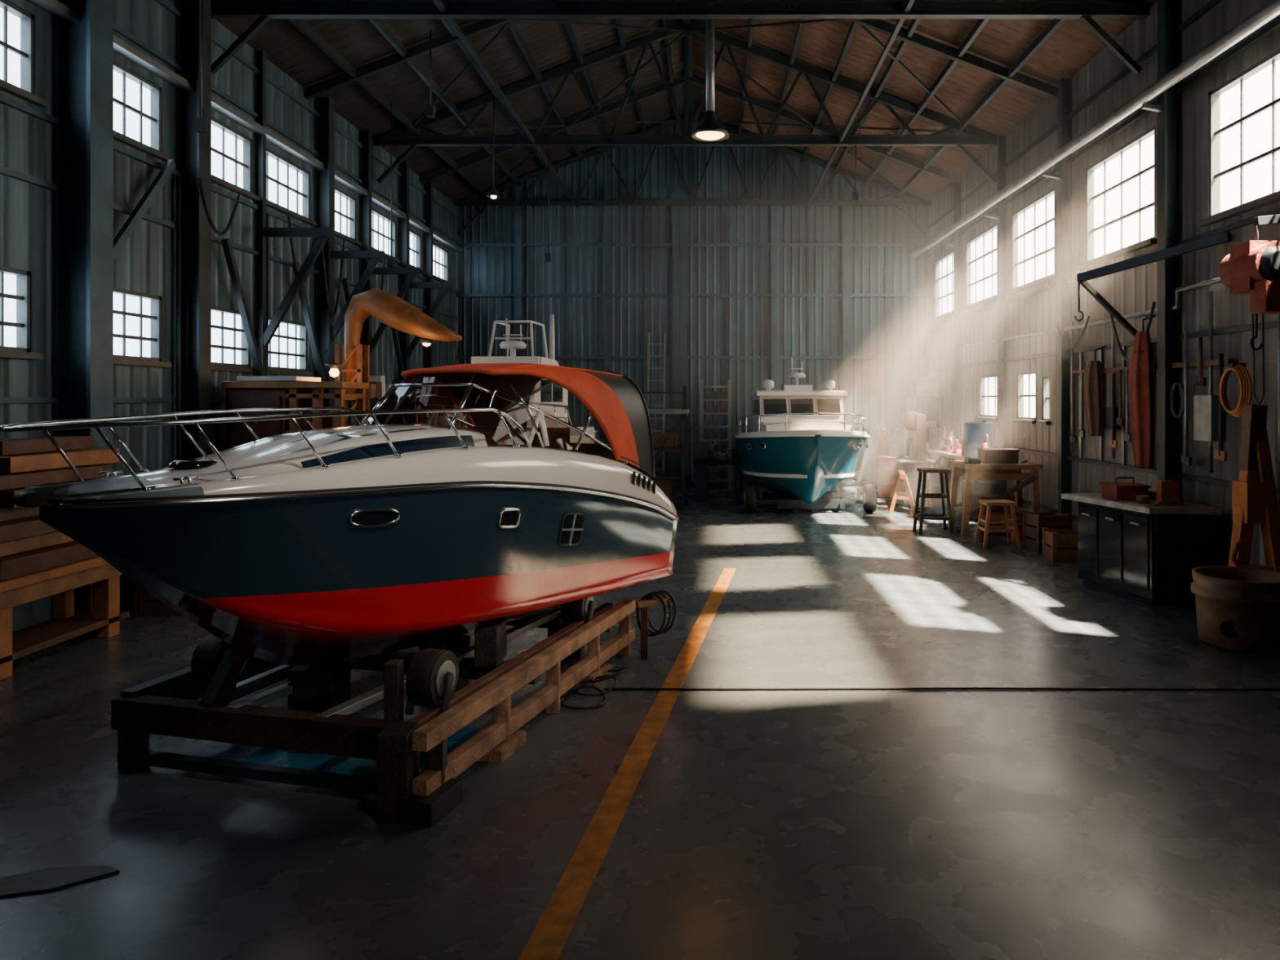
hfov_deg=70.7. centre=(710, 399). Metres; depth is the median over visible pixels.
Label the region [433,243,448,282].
window
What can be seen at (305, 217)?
window
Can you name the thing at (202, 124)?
chains
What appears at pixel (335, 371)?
work lamp
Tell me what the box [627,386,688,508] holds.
work platform
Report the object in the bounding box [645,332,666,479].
ladder
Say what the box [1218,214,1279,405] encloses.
chain hoist
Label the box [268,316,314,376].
window
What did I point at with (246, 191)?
window
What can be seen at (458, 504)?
boat
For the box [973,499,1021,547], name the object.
stool
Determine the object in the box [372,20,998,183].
roof truss
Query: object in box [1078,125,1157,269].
window
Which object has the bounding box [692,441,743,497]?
metal lathe
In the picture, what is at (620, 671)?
cable
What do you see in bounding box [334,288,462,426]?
crane
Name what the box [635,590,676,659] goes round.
coil
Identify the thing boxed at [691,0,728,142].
pendant lamp
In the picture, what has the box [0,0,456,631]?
wall
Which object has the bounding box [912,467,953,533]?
stool
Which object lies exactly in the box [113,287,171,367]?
window
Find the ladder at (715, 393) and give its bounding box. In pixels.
[699,379,731,489]
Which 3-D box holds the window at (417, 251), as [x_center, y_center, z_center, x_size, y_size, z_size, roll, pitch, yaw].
[-6.515,-3.270,19.575,0.190,0.860,1.350,0,0,0]
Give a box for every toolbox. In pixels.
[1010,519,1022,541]
[1099,476,1151,500]
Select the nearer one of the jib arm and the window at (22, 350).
the window at (22, 350)
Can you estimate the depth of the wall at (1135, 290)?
12.48 m
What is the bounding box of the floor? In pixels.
[0,486,1279,959]
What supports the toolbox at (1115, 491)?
on the workbench at (1147, 553)
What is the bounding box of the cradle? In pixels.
[111,596,635,827]
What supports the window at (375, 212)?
in the wall at (145, 263)
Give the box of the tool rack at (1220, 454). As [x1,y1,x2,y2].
[1070,329,1233,466]
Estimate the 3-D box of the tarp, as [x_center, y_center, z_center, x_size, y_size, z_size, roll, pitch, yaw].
[-2.359,2.188,5.705,1.600,0.020,1.000,0,0,15]
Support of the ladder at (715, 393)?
on the floor
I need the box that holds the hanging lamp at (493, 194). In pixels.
[486,96,500,199]
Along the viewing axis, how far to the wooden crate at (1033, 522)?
13.03 m
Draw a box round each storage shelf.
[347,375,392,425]
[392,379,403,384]
[903,377,943,491]
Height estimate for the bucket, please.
0.630 m
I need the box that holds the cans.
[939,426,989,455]
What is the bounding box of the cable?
[560,667,1279,709]
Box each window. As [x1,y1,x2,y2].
[0,0,47,106]
[0,266,44,359]
[113,61,171,161]
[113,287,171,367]
[211,116,259,200]
[211,306,254,372]
[266,147,316,226]
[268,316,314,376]
[334,186,361,245]
[372,208,400,262]
[408,229,425,274]
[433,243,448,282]
[930,250,953,321]
[960,223,996,311]
[974,374,996,421]
[1006,187,1055,294]
[1011,370,1035,423]
[1035,375,1051,425]
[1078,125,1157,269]
[1198,48,1279,226]
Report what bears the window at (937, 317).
in the wall at (1135, 290)
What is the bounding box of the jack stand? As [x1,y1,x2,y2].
[1228,404,1279,572]
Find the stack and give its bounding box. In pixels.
[0,435,119,581]
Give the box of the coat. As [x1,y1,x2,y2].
[1083,345,1106,435]
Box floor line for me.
[517,568,735,959]
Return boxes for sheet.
[0,865,119,897]
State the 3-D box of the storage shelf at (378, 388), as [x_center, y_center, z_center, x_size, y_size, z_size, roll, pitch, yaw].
[-5.850,0.888,15.800,0.500,2.623,1.400,0,0,0]
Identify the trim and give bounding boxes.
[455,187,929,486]
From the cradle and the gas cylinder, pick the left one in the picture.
the cradle
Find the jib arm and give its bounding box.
[1074,231,1231,337]
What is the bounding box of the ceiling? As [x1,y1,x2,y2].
[215,0,1157,202]
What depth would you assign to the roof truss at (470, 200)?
22.77 m
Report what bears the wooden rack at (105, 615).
on the floor
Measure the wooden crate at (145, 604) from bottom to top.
1.250 m
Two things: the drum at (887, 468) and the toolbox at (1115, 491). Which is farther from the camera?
the drum at (887, 468)
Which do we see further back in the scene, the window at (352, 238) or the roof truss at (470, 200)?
the roof truss at (470, 200)
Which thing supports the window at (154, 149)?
in the wall at (145, 263)
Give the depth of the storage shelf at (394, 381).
17.06 m
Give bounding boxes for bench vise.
[937,439,961,453]
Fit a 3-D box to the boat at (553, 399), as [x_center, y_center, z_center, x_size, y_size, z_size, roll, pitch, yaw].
[-2.971,0.440,12.964,1.800,3.520,5.261,0,0,4]
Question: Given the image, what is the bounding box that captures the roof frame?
[287,0,1066,207]
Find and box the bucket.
[1191,565,1279,653]
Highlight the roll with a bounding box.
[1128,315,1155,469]
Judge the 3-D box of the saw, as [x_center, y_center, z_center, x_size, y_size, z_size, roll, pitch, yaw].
[4.275,1.225,18.850,0.750,1.950,0.700,0,0,0]
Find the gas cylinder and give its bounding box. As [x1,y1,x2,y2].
[876,427,888,493]
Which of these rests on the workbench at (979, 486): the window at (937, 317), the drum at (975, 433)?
the drum at (975, 433)
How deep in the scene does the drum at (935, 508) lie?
16.49 m
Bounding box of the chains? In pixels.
[195,0,858,267]
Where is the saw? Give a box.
[893,412,935,506]
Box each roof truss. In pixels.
[211,0,1150,75]
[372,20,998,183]
[453,113,931,235]
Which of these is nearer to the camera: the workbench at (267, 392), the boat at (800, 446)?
the workbench at (267, 392)
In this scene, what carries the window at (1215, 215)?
in the wall at (1135, 290)
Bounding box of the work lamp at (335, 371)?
[324,363,343,382]
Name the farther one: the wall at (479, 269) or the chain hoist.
the wall at (479, 269)
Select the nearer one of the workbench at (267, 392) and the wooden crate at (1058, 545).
the workbench at (267, 392)
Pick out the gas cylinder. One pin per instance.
(882, 443)
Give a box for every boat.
[0,363,679,666]
[471,314,597,437]
[730,356,876,513]
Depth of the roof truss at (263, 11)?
11.49 m
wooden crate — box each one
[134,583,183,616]
[1022,510,1071,552]
[1042,527,1077,562]
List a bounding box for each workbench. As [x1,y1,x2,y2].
[221,376,368,449]
[928,449,1004,521]
[947,448,1042,536]
[1061,492,1221,605]
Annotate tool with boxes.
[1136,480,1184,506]
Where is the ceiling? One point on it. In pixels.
(1073, 44)
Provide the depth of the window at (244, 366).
12.30 m
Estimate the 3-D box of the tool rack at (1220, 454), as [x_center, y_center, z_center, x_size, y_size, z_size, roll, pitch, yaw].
[5.488,-0.025,11.550,0.104,1.550,4.100,0,0,0]
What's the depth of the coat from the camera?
12.52 m
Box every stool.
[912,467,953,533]
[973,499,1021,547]
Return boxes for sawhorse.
[887,470,915,514]
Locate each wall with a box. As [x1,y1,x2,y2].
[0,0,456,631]
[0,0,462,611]
[456,111,928,480]
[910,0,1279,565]
[928,0,1279,565]
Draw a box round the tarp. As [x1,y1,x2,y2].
[188,708,484,777]
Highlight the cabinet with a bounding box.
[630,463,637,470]
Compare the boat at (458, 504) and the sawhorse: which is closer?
the boat at (458, 504)
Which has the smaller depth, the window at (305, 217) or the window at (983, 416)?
the window at (305, 217)
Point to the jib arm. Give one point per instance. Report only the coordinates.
(1223, 237)
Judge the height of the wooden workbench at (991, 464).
1.393 m
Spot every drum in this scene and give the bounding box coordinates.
[877,455,904,498]
[928,466,962,519]
[963,420,994,457]
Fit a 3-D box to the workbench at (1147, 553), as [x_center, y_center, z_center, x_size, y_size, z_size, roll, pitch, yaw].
[4.811,1.670,10.290,1.059,1.060,1.818,0,0,0]
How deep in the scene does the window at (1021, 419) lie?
16.30 m
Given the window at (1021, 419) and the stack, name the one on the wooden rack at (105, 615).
the stack
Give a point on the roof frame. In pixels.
(455, 34)
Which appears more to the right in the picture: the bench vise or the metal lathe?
the bench vise
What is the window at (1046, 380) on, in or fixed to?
in the wall at (1135, 290)
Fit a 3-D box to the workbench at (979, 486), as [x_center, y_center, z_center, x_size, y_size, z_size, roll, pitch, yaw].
[5.050,1.640,17.900,0.600,1.120,3.400,0,0,0]
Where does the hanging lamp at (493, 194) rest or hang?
hanging from the roof frame
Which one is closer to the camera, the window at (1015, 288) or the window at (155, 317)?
the window at (155, 317)
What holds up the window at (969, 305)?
in the wall at (1135, 290)
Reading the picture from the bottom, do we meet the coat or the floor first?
the floor
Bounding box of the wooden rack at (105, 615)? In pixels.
[0,555,128,680]
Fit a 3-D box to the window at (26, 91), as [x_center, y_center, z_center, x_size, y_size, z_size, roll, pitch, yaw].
[-6.515,-3.270,7.775,0.190,0.860,1.850,0,0,0]
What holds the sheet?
on the floor

